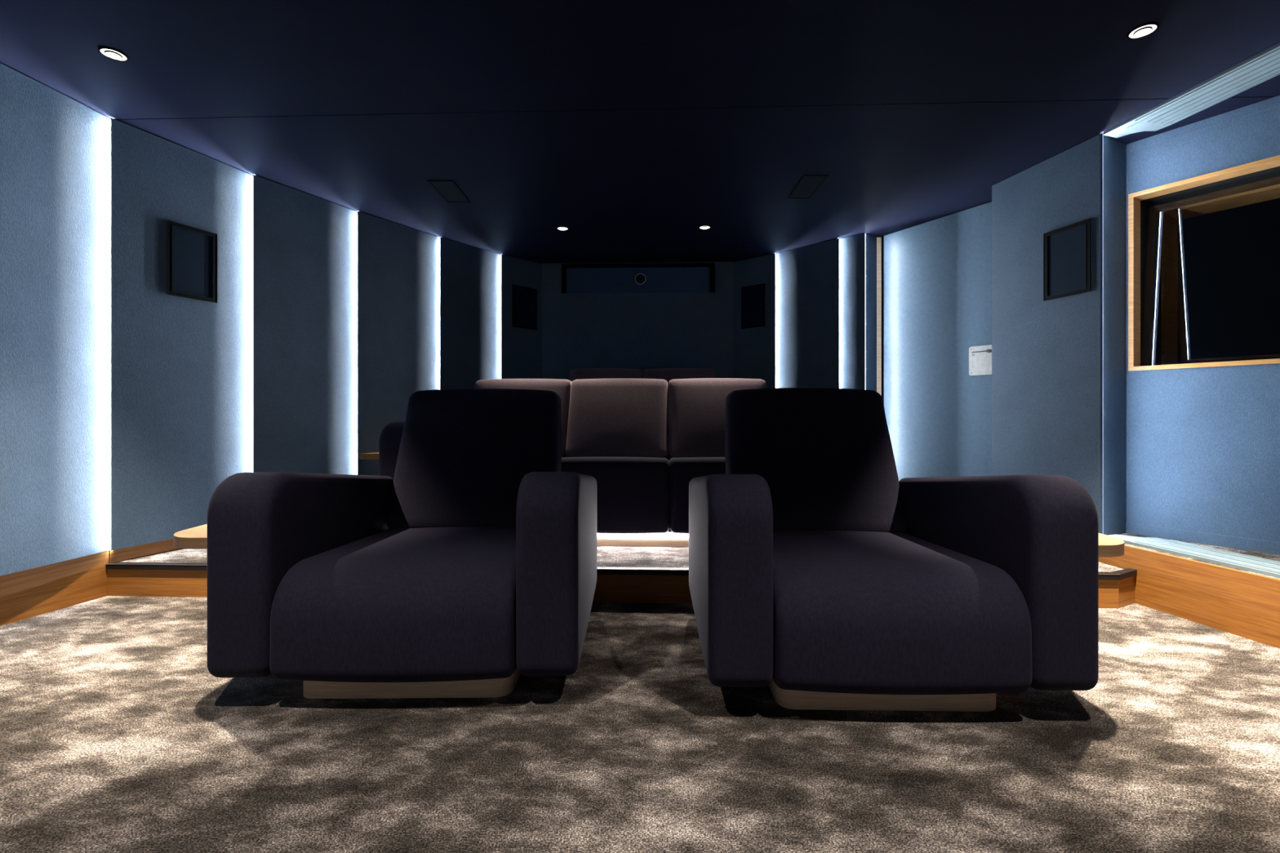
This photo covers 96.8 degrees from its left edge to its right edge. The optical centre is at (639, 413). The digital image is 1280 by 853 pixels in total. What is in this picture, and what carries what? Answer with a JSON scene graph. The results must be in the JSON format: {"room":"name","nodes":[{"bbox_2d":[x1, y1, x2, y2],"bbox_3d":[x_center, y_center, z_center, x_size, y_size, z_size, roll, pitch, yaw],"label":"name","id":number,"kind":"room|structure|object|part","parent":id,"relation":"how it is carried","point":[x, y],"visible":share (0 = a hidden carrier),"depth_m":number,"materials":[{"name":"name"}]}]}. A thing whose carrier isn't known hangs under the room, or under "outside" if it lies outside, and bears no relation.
{"room":"home theater","nodes":[
{"label":"home theater","id":0,"kind":"room"},
{"bbox_2d":[0,62,111,575],"bbox_3d":[-2.672,-0.389,2.439,0.070,2.122,0.754,0,0,7],"label":"wall panel","id":1,"kind":"object","parent":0,"point":[55,149],"visible":1,"depth_m":2.54,"materials":[{"name":"blue fabric"}]},
{"bbox_2d":[111,117,253,550],"bbox_3d":[-2.501,-0.389,3.143,0.070,2.122,0.729,0,0,20],"label":"wall panel","id":2,"kind":"object","parent":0,"point":[182,367],"visible":0.73,"depth_m":3.02,"materials":[{"name":"blue fabric"}]},
{"bbox_2d":[167,220,217,302],"bbox_3d":[-2.463,-0.829,3.135,0.006,0.394,0.253,0,0,20],"label":"wall speaker","id":3,"kind":"object","parent":2,"relation":"attached to","point":[192,252],"visible":1,"depth_m":3.13,"materials":[{"name":"fabric"}]},
{"bbox_2d":[253,174,357,475],"bbox_3d":[-2.213,-0.389,3.790,0.070,2.122,0.720,0,0,28],"label":"wall panel","id":4,"kind":"object","parent":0,"point":[305,245],"visible":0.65,"depth_m":3.72,"materials":[{"name":"blue fabric"}]},
{"bbox_2d":[357,211,439,475],"bbox_3d":[-1.858,-0.389,4.403,0.070,2.122,0.732,0,0,32],"label":"wall panel","id":5,"kind":"object","parent":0,"point":[398,265],"visible":0.65,"depth_m":4.31,"materials":[{"name":"blue fabric"}]},
{"bbox_2d":[359,452,378,459],"bbox_3d":[-1.809,0.309,4.293,0.418,0.043,0.415,0,0,0],"label":"wall shelf","id":6,"kind":"object","parent":5,"relation":"attached to","point":[375,455],"visible":0.14,"depth_m":4.08,"materials":[{"name":"orange wood"}]},
{"bbox_2d":[440,237,501,389],"bbox_3d":[-1.477,-0.389,4.961,0.070,2.122,0.655,0,0,36],"label":"wall panel","id":7,"kind":"object","parent":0,"point":[470,277],"visible":0.65,"depth_m":4.90,"materials":[{"name":"blue fabric"}]},
{"bbox_2d":[501,254,542,378],"bbox_3d":[-1.132,-0.437,5.372,0.070,2.026,0.450,0,0,45],"label":"wall panel","id":8,"kind":"object","parent":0,"point":[521,348],"visible":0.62,"depth_m":5.33,"materials":[{"name":"blue fabric"}]},
{"bbox_2d":[511,284,537,329],"bbox_3d":[-1.086,-0.998,5.363,0.006,0.392,0.273,0,0,45],"label":"wall speaker","id":9,"kind":"object","parent":8,"relation":"attached to","point":[524,300],"visible":1,"depth_m":5.36,"materials":[{"name":"fabric"}]},
{"bbox_2d":[108,546,1123,572],"bbox_3d":[0.000,0.818,4.166,5.800,0.153,3.068,0,0,0],"label":"floor","id":10,"kind":"structure","parent":0,"point":[606,556],"depth_m":2.92,"materials":[{"name":"carpet"}]},
{"bbox_2d":[108,538,178,563],"bbox_3d":[-2.360,0.705,3.458,0.066,0.062,1.408,0,0,23],"label":"baseboard","id":11,"kind":"structure","parent":10,"relation":"on","point":[133,552],"depth_m":2.92,"materials":[{"name":"orange wood"}]},
{"bbox_2d":[378,377,766,546],"bbox_3d":[-0.149,0.248,3.640,2.613,0.984,1.066,0,0,2],"label":"sofa","id":12,"kind":"object","parent":10,"relation":"on","point":[642,442],"visible":0.36,"depth_m":3.62,"materials":[{"name":"fabric"}]},
{"bbox_3d":[-1.301,0.352,3.585,0.315,0.606,0.870,0,0,2],"label":"arm","id":13,"kind":"part","parent":12,"relation":"part of","materials":[{"name":"fabric"}]},
{"bbox_2d":[474,378,572,457],"bbox_3d":[-0.804,0.025,3.836,0.669,0.537,0.435,0,0,2],"label":"cushion","id":14,"kind":"object","parent":12,"relation":"on","point":[563,388],"depth_m":3.85,"materials":[{"name":"brown fabric"}]},
{"bbox_3d":[-0.153,0.452,3.518,0.660,0.419,0.812,0,0,2],"label":"seat","id":15,"kind":"part","parent":12,"relation":"part of","materials":[{"name":"fabric"}]},
{"bbox_2d":[564,377,668,457],"bbox_3d":[-0.143,0.025,3.812,0.669,0.537,0.435,0,0,2],"label":"cushion","id":16,"kind":"object","parent":12,"relation":"on","point":[613,417],"depth_m":3.71,"materials":[{"name":"brown fabric"}]},
{"bbox_3d":[0.508,0.452,3.494,0.660,0.419,0.812,0,0,2],"label":"seat","id":17,"kind":"part","parent":12,"relation":"part of","materials":[{"name":"fabric"}]},
{"bbox_2d":[667,377,766,457],"bbox_3d":[0.519,0.025,3.787,0.669,0.537,0.435,0,0,2],"label":"cushion","id":18,"kind":"object","parent":12,"relation":"on","point":[696,406],"depth_m":3.71,"materials":[{"name":"brown fabric"}]},
{"bbox_2d":[107,568,1134,608],"bbox_3d":[-0.138,0.829,2.709,4.952,0.135,0.096,0,0,1],"label":"step riser","id":19,"kind":"structure","parent":10,"relation":"attached to","point":[1113,593],"depth_m":2.70,"materials":[{"name":"orange wood"}]},
{"bbox_2d":[105,562,1137,580],"bbox_3d":[-0.137,0.749,2.707,4.955,0.026,0.109,0,0,1],"label":"step nosing","id":20,"kind":"structure","parent":10,"relation":"attached to","point":[1128,572],"depth_m":2.70,"materials":[{"name":"metal"}]},
{"bbox_2d":[542,262,733,379],"bbox_3d":[-0.025,-0.439,5.503,1.847,2.030,0.050,0,0,2],"label":"wall","id":21,"kind":"structure","parent":0,"point":[642,331],"depth_m":5.48,"materials":[{"name":"paint"}]},
{"bbox_2d":[561,262,715,293],"bbox_3d":[-0.021,-1.300,5.461,1.470,0.275,0.032,0,0,2],"label":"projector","id":22,"kind":"object","parent":21,"relation":"attached to","point":[657,277],"visible":1,"depth_m":5.46,"materials":[{"name":"blue plastic"}]},
{"bbox_2d":[0,595,1279,852],"bbox_3d":[0.500,0.921,2.100,6.900,0.050,7.400,0,0,0],"label":"floor","id":23,"kind":"structure","parent":0,"point":[117,735],"depth_m":1.47,"materials":[{"name":"carpet"}]},
{"bbox_2d":[173,388,596,698],"bbox_3d":[-0.860,0.387,2.294,1.348,1.019,1.246,0,0,-1],"label":"armchair","id":24,"kind":"object","parent":23,"relation":"on","point":[467,571],"visible":1,"depth_m":1.72,"materials":[{"name":"fabric"}]},
{"bbox_2d":[173,524,207,548],"bbox_3d":[-1.411,0.423,1.988,0.242,0.065,0.401,0,0,0],"label":"tray","id":25,"kind":"object","parent":24,"relation":"on","point":[196,537],"depth_m":1.80,"materials":[{"name":"brown wood"}]},
{"bbox_3d":[-1.209,0.495,2.158,0.203,0.614,0.950,0,0,-1],"label":"arm","id":26,"kind":"part","parent":24,"relation":"part of","materials":[{"name":"fabric"}]},
{"bbox_3d":[-0.748,0.637,2.136,0.728,0.354,0.929,0,0,-1],"label":"seat","id":27,"kind":"part","parent":24,"relation":"part of","materials":[{"name":"fabric"}]},
{"bbox_3d":[-0.754,0.206,2.694,0.751,0.658,0.449,0,0,-1],"label":"backrest","id":28,"kind":"part","parent":24,"relation":"part of","materials":[{"name":"fabric"}]},
{"bbox_3d":[-0.286,0.495,2.170,0.203,0.614,0.950,0,0,-1],"label":"arm","id":29,"kind":"part","parent":24,"relation":"part of","materials":[{"name":"fabric"}]},
{"bbox_2d":[688,387,1124,711],"bbox_3d":[0.856,0.387,2.218,1.305,1.019,1.246,0,0,1],"label":"armchair","id":30,"kind":"object","parent":23,"relation":"on","point":[821,577],"visible":1,"depth_m":1.65,"materials":[{"name":"fabric"}]},
{"bbox_3d":[0.302,0.495,2.099,0.203,0.614,0.950,0,0,1],"label":"arm","id":31,"kind":"part","parent":30,"relation":"part of","materials":[{"name":"fabric"}]},
{"bbox_3d":[0.776,0.206,2.618,0.751,0.658,0.449,0,0,1],"label":"backrest","id":32,"kind":"part","parent":30,"relation":"part of","materials":[{"name":"fabric"}]},
{"bbox_3d":[0.763,0.637,2.061,0.728,0.354,0.929,0,0,1],"label":"seat","id":33,"kind":"part","parent":30,"relation":"part of","materials":[{"name":"fabric"}]},
{"bbox_3d":[1.225,0.495,2.078,0.203,0.614,0.950,0,0,1],"label":"arm","id":34,"kind":"part","parent":30,"relation":"part of","materials":[{"name":"fabric"}]},
{"bbox_2d":[1098,533,1124,557],"bbox_3d":[1.403,0.423,1.886,0.200,0.065,0.402,0,0,0],"label":"tray","id":35,"kind":"object","parent":30,"relation":"on","point":[1108,546],"depth_m":1.69,"materials":[{"name":"brown wood"}]},
{"bbox_2d":[1098,544,1279,648],"bbox_3d":[2.561,0.766,0.743,0.182,0.260,4.589,0,0,-5],"label":"baseboard","id":36,"kind":"structure","parent":23,"relation":"on","point":[1246,605],"depth_m":2.40,"materials":[{"name":"orange wood"}]},
{"bbox_2d":[0,0,1279,271],"bbox_3d":[0.500,-1.479,2.100,6.900,0.050,7.400,0,0,0],"label":"ceiling","id":37,"kind":"structure","parent":0,"point":[188,58],"depth_m":2.61,"materials":[{"name":"paint"}]},
{"bbox_2d":[97,46,128,62],"bbox_3d":[-2.125,-1.448,2.296,0.091,0.010,0.091,0,0,0],"label":"recessed light","id":38,"kind":"object","parent":37,"relation":"in","point":[111,53],"visible":1,"depth_m":2.29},
{"bbox_2d":[426,180,470,203],"bbox_3d":[-1.245,-1.450,3.725,0.160,0.008,0.364,0,0,0],"label":"ceiling speaker","id":39,"kind":"object","parent":37,"relation":"attached to","point":[448,190],"visible":1,"depth_m":3.71,"materials":[{"name":"black metal"}]},
{"bbox_2d":[556,226,568,231],"bbox_3d":[-0.606,-1.448,4.457,0.091,0.010,0.091,0,0,0],"label":"recessed light","id":40,"kind":"object","parent":37,"relation":"in","point":[559,228],"visible":1,"depth_m":4.44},
{"bbox_2d":[698,225,711,229],"bbox_3d":[0.505,-1.448,4.431,0.091,0.010,0.091,0,0,0],"label":"recessed light","id":41,"kind":"object","parent":37,"relation":"in","point":[701,227],"visible":1,"depth_m":4.42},
{"bbox_2d":[788,174,828,199],"bbox_3d":[1.075,-1.450,3.648,0.150,0.008,0.372,0,0,0],"label":"ceiling speaker","id":42,"kind":"object","parent":37,"relation":"attached to","point":[808,185],"visible":1,"depth_m":3.63,"materials":[{"name":"black metal"}]},
{"bbox_2d":[791,177,825,197],"bbox_3d":[1.075,-1.452,3.648,0.126,0.003,0.348,0,0,0],"label":"grille","id":43,"kind":"object","parent":42,"relation":"attached to","point":[806,187],"depth_m":3.64,"materials":[{"name":"black metal"}]},
{"bbox_2d":[1127,22,1159,39],"bbox_3d":[1.906,-1.448,2.156,0.091,0.010,0.091,0,0,0],"label":"recessed light","id":44,"kind":"object","parent":37,"relation":"in","point":[1144,29],"visible":1,"depth_m":2.15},
{"bbox_2d":[1103,42,1279,137],"bbox_3d":[2.630,-1.444,2.200,0.235,0.019,1.570,0,0,-9],"label":"air vent","id":45,"kind":"object","parent":37,"relation":"attached to","point":[1264,65],"visible":1,"depth_m":2.56,"materials":[{"name":"metal"}]},
{"bbox_2d":[733,253,775,388],"bbox_3d":[1.086,-0.437,5.327,0.443,2.026,0.070,0,0,42],"label":"wall panel","id":46,"kind":"object","parent":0,"point":[754,348],"visible":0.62,"depth_m":5.28,"materials":[{"name":"blue fabric"}]},
{"bbox_2d":[741,283,764,328],"bbox_3d":[1.054,-0.998,5.303,0.249,0.392,0.006,0,0,42],"label":"wall speaker","id":47,"kind":"object","parent":46,"relation":"attached to","point":[753,297],"visible":1,"depth_m":5.30,"materials":[{"name":"fabric"}]},
{"bbox_2d":[775,238,839,388],"bbox_3d":[1.457,-0.389,4.961,0.070,2.122,0.633,0,0,-43],"label":"wall panel","id":48,"kind":"object","parent":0,"point":[807,277],"visible":0.65,"depth_m":4.91,"materials":[{"name":"blue fabric"}]},
{"bbox_2d":[839,232,867,389],"bbox_3d":[1.744,-0.389,4.667,0.238,2.122,0.062,0,0,44],"label":"wall panel","id":49,"kind":"object","parent":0,"point":[853,250],"visible":0.66,"depth_m":4.63,"materials":[{"name":"blue fabric"}]},
{"bbox_2d":[867,233,876,391],"bbox_3d":[1.885,-0.279,4.636,0.106,2.350,0.020,0,0,-28],"label":"wall","id":50,"kind":"structure","parent":0,"point":[872,239],"depth_m":4.63,"materials":[{"name":"blue paint"}]},
{"bbox_2d":[876,236,881,395],"bbox_3d":[1.947,-0.353,4.699,0.062,2.178,0.102,0,0,0],"label":"trim","id":51,"kind":"structure","parent":50,"relation":"attached to","point":[879,238],"depth_m":4.65,"materials":[{"name":"brown wood"}]},
{"bbox_2d":[880,235,883,400],"bbox_3d":[1.983,-0.357,4.696,0.016,2.186,0.110,0,0,4],"label":"trim","id":52,"kind":"structure","parent":50,"relation":"attached to","point":[881,236],"depth_m":4.64,"materials":[{"name":"paint"}]},
{"bbox_2d":[884,201,991,480],"bbox_3d":[2.383,-0.356,3.943,0.071,2.184,1.594,0,0,-29],"label":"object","id":53,"kind":"structure","parent":50,"relation":"in","point":[938,272],"depth_m":4.21,"materials":[{"name":"paint"}]},
{"bbox_3d":[2.373,-0.368,3.938,0.004,0.203,0.190,0,0,-29],"label":"lock plate","id":54,"kind":"part","parent":53,"relation":"part of","materials":[{"name":"silver metal"}]},
{"bbox_3d":[2.361,-0.423,3.934,0.024,0.033,0.129,0,0,-29],"label":"lever handle","id":55,"kind":"part","parent":53,"relation":"part of","materials":[{"name":"metal"}]},
{"bbox_2d":[991,133,1104,534],"bbox_3d":[2.343,-0.402,3.287,0.056,2.096,0.700,0,0,-12],"label":"wall panel","id":56,"kind":"object","parent":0,"point":[1048,356],"visible":0.65,"depth_m":3.24,"materials":[{"name":"blue fabric"}]},
{"bbox_2d":[1043,217,1090,301],"bbox_3d":[2.342,-0.837,3.127,0.006,0.385,0.264,0,0,-14],"label":"wall speaker","id":57,"kind":"object","parent":56,"relation":"attached to","point":[1066,249],"visible":1,"depth_m":3.12,"materials":[{"name":"fabric"}]},
{"bbox_2d":[1104,135,1126,535],"bbox_3d":[2.525,-0.404,3.033,0.225,2.100,0.020,0,0,-27],"label":"wall","id":58,"kind":"structure","parent":0,"point":[1115,154],"depth_m":3.02,"materials":[{"name":"blue paint"}]},
{"bbox_2d":[1119,533,1279,579],"bbox_3d":[3.100,0.771,2.100,1.600,0.250,2.200,0,0,0],"label":"floor","id":59,"kind":"structure","parent":0,"point":[1264,555],"depth_m":2.63,"materials":[{"name":"carpet"}]},
{"bbox_2d":[1109,534,1279,577],"bbox_3d":[2.630,0.636,2.200,0.235,0.019,1.570,0,0,-9],"label":"floor track","id":60,"kind":"object","parent":59,"relation":"on","point":[1269,567],"visible":0.94,"depth_m":2.54,"materials":[{"name":"metal"}]},
{"bbox_2d":[1126,105,1279,542],"bbox_3d":[3.202,-0.404,2.206,0.050,2.100,2.120,0,0,-32],"label":"wall","id":61,"kind":"structure","parent":0,"point":[1203,443],"depth_m":2.81,"materials":[{"name":"blue paint"}]},
{"bbox_2d":[1125,522,1279,555],"bbox_3d":[3.184,0.619,2.183,0.006,0.055,2.100,0,0,-32],"label":"baseboard","id":62,"kind":"structure","parent":61,"relation":"attached to","point":[1263,546],"depth_m":2.80,"materials":[{"name":"blue fabric"}]},
{"bbox_2d":[1125,95,1279,152],"bbox_3d":[3.184,-1.431,2.183,0.006,0.044,2.100,0,0,-32],"label":"trim","id":63,"kind":"structure","parent":61,"relation":"attached to","point":[1273,102],"depth_m":2.80,"materials":[{"name":"blue fabric"}]},
{"bbox_2d":[1128,155,1279,370],"bbox_3d":[3.355,-0.704,2.489,0.632,0.950,1.738,0,0,-32],"label":"window","id":64,"kind":"structure","parent":61,"relation":"in","point":[1154,214],"depth_m":3.10,"materials":[{"name":"brown wood"}]},
{"bbox_3d":[3.530,-0.704,2.599,0.218,0.950,1.738,0,0,-32],"label":"frame","id":65,"kind":"part","parent":64,"relation":"part of","materials":[{"name":"brown wood"}]},
{"bbox_2d":[1177,198,1279,364],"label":"window","id":66,"kind":"structure","parent":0,"point":[1228,260],"depth_m":4.16,"materials":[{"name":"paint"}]},
{"bbox_3d":[-0.050,0.659,4.920,4.100,0.165,1.560,0,0,0],"label":"floor","id":67,"kind":"structure","parent":0,"visible":0},
{"bbox_2d":[568,368,715,382],"bbox_3d":[0.014,0.084,4.853,1.923,0.984,1.066,0,0,2],"label":"sofa","id":68,"kind":"object","parent":67,"relation":"on","point":[667,374],"visible":0.07,"depth_m":5.05,"materials":[{"name":"fabric"}]},
{"bbox_2d":[568,368,642,381],"bbox_3d":[-0.306,-0.140,5.032,0.655,0.537,0.435,0,0,2],"label":"cushion","id":69,"kind":"object","parent":68,"relation":"on","point":[593,373],"depth_m":5.06,"materials":[{"name":"brown fabric"}]},
{"bbox_2d":[642,368,715,382],"bbox_3d":[0.342,-0.140,5.015,0.655,0.537,0.435,0,0,2],"label":"cushion","id":70,"kind":"object","parent":68,"relation":"on","point":[667,374],"depth_m":5.04,"materials":[{"name":"brown fabric"}]},
{"bbox_3d":[-2.955,-0.279,2.090,0.050,2.350,7.380,0,0,0],"label":"wall","id":71,"kind":"structure","parent":0,"visible":0},
{"bbox_2d":[0,550,108,626],"bbox_3d":[-2.810,0.785,1.605,0.078,0.222,2.421,0,0,8],"label":"baseboard","id":72,"kind":"structure","parent":71,"relation":"attached to","point":[33,592],"depth_m":2.58,"materials":[{"name":"orange wood"}]}
]}

